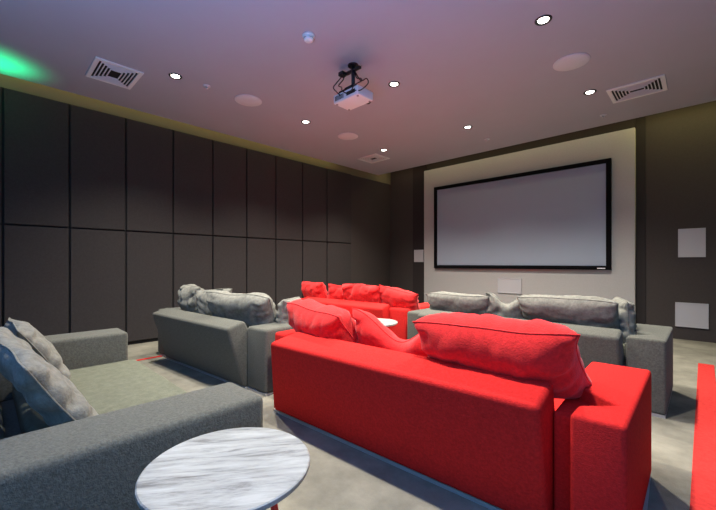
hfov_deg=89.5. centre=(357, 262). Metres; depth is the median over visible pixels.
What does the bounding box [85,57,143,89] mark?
ceiling vent
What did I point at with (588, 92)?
recessed light
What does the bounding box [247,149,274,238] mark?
acoustic panel
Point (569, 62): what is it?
ceiling speaker
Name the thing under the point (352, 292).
pillow
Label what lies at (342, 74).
power socket
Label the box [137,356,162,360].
carpet stripe
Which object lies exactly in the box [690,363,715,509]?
sofa
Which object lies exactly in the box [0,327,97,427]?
pillow
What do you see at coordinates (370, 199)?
wall
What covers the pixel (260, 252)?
acoustic panel
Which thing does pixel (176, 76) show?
recessed light
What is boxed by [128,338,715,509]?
floor
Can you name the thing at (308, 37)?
smoke detector
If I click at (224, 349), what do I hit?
sofa
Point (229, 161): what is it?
acoustic panel
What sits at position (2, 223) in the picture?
trim
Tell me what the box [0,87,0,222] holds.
acoustic panel
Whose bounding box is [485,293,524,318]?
pillow
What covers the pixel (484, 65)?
ceiling
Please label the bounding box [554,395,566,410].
seat cushion
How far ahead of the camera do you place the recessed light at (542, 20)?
3.26 m
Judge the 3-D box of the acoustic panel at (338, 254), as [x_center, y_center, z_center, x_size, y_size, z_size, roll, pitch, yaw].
[-0.427,0.347,8.319,0.029,1.605,0.758,0,0,44]
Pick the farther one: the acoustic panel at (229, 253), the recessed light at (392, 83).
the acoustic panel at (229, 253)
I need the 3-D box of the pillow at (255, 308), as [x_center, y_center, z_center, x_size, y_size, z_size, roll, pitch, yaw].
[-1.232,0.518,3.857,0.875,0.439,0.355,0,0,24]
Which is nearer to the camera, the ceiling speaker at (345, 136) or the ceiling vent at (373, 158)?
the ceiling speaker at (345, 136)
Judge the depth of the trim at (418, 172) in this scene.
6.04 m
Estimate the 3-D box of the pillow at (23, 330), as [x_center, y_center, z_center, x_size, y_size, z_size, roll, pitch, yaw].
[-2.060,0.562,2.313,0.313,0.416,0.773,0,0,-45]
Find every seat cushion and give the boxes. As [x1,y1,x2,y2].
[12,359,186,433]
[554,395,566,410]
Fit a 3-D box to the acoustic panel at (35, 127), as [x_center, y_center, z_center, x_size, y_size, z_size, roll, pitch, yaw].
[-4.038,-1.288,4.551,0.029,1.625,0.608,0,0,44]
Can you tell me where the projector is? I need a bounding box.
[333,62,372,110]
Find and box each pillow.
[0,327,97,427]
[2,317,72,385]
[177,285,200,312]
[195,289,232,315]
[207,290,276,327]
[276,297,299,322]
[287,299,356,342]
[301,282,326,297]
[327,283,343,299]
[341,284,381,302]
[352,308,429,356]
[378,285,419,310]
[413,315,593,395]
[425,291,488,314]
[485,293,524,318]
[518,294,621,329]
[614,297,636,343]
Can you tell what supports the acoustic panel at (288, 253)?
attached to the wall at (370, 199)
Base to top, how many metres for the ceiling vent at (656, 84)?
0.016 m
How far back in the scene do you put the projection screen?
7.09 m
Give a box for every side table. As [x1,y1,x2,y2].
[135,427,309,509]
[377,318,397,326]
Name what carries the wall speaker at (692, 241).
attached to the wall at (680, 143)
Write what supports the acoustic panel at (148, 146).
attached to the wall at (370, 199)
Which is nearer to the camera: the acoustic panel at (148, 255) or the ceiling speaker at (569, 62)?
the ceiling speaker at (569, 62)
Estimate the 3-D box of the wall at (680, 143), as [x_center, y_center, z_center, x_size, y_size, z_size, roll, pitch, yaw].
[4.044,-0.700,6.748,8.900,3.800,0.100,0,0,44]
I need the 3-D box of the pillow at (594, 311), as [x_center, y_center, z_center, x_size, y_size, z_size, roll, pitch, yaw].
[2.045,0.511,3.511,0.873,0.406,0.388,0,0,41]
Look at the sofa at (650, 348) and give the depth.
2.95 m
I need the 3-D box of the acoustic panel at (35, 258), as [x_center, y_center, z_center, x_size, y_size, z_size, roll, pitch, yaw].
[-4.038,0.347,4.551,0.029,1.605,0.608,0,0,44]
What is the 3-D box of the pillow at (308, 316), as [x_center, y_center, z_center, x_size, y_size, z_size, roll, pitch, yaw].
[-0.281,0.524,2.920,0.418,0.448,0.708,0,0,-43]
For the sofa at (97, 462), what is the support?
on the floor
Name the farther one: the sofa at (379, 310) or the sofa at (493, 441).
the sofa at (379, 310)
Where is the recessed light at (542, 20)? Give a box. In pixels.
[534,14,551,25]
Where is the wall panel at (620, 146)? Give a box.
[424,127,635,322]
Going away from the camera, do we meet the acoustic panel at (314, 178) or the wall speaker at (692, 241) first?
the wall speaker at (692, 241)
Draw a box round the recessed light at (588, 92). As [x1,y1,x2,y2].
[583,89,596,94]
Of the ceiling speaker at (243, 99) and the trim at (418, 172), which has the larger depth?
the trim at (418, 172)
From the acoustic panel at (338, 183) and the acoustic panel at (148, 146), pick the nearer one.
the acoustic panel at (148, 146)
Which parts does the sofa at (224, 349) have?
armrest, backrest, rail, arm rail, armrest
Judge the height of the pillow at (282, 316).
0.358 m
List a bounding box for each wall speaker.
[414,250,423,261]
[498,278,521,293]
[675,302,708,328]
[678,228,705,256]
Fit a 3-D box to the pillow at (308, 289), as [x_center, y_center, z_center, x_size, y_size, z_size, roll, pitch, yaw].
[-0.729,0.508,6.088,0.507,0.402,0.318,0,0,40]
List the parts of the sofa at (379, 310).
backrest, armrest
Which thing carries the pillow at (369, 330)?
on the sofa at (493, 441)
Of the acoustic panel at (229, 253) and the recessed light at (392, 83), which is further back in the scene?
the acoustic panel at (229, 253)
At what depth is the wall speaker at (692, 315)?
5.58 m
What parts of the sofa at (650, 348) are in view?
armrest, backrest, panel, armrest, arm rail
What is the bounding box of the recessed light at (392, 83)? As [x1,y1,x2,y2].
[388,81,399,86]
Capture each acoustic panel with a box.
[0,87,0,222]
[0,225,0,326]
[4,88,67,226]
[4,225,67,335]
[70,105,124,229]
[70,229,124,332]
[126,119,171,232]
[126,232,171,341]
[174,130,211,234]
[174,234,211,307]
[213,140,245,236]
[213,236,245,293]
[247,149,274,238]
[247,238,274,309]
[276,156,301,239]
[276,240,301,313]
[302,163,326,241]
[302,241,326,297]
[327,169,350,242]
[327,243,350,292]
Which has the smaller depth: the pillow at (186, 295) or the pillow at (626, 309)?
the pillow at (626, 309)
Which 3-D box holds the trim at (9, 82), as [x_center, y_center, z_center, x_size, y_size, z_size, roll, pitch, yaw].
[-2.663,-2.355,6.029,0.012,0.490,10.220,0,0,44]
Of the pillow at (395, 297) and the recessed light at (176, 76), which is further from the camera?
the pillow at (395, 297)
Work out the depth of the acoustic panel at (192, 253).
5.91 m
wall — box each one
[351,175,389,287]
[390,101,715,342]
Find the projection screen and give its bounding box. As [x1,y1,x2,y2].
[434,158,611,271]
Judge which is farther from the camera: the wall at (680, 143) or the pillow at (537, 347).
the wall at (680, 143)
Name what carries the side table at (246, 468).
on the floor
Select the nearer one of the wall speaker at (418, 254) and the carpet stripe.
the carpet stripe
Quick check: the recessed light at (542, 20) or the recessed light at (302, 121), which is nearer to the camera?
the recessed light at (542, 20)
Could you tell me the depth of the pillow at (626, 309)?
3.23 m
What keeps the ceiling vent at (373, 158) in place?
in the ceiling
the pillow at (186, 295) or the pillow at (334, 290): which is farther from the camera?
the pillow at (334, 290)
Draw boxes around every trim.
[0,74,390,184]
[0,87,350,344]
[413,116,645,323]
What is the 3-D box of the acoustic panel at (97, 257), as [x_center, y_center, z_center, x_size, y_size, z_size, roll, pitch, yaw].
[-3.597,0.347,5.011,0.029,1.605,0.622,0,0,44]
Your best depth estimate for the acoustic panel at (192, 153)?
5.91 m
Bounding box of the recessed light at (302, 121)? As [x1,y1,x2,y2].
[301,120,310,123]
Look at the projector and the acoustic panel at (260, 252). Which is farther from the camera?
the acoustic panel at (260, 252)
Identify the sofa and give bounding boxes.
[0,328,262,509]
[153,307,292,396]
[271,329,650,509]
[300,297,428,340]
[407,308,672,418]
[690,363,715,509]
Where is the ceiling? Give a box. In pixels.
[0,0,715,174]
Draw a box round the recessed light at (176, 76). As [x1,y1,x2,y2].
[168,73,181,79]
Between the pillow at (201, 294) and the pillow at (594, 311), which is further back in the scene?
the pillow at (201, 294)
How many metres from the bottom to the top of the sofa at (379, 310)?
0.648 m
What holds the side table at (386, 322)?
on the floor
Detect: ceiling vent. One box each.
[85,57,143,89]
[357,153,389,162]
[606,74,667,103]
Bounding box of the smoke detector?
[302,32,314,42]
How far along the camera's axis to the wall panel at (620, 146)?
6.76 m
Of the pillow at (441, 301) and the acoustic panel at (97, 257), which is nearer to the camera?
the pillow at (441, 301)
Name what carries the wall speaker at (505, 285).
attached to the wall panel at (620, 146)
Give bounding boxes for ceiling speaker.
[235,94,261,106]
[338,132,357,139]
[553,53,589,70]
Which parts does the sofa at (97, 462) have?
backrest, seat, armrest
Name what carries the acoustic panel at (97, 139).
attached to the wall at (370, 199)
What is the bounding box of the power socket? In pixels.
[338,70,346,77]
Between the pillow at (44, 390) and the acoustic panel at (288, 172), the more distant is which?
the acoustic panel at (288, 172)
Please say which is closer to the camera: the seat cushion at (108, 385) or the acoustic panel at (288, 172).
the seat cushion at (108, 385)
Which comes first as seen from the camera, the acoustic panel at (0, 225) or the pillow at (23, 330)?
the pillow at (23, 330)
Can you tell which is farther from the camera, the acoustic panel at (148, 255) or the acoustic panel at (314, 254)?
the acoustic panel at (314, 254)

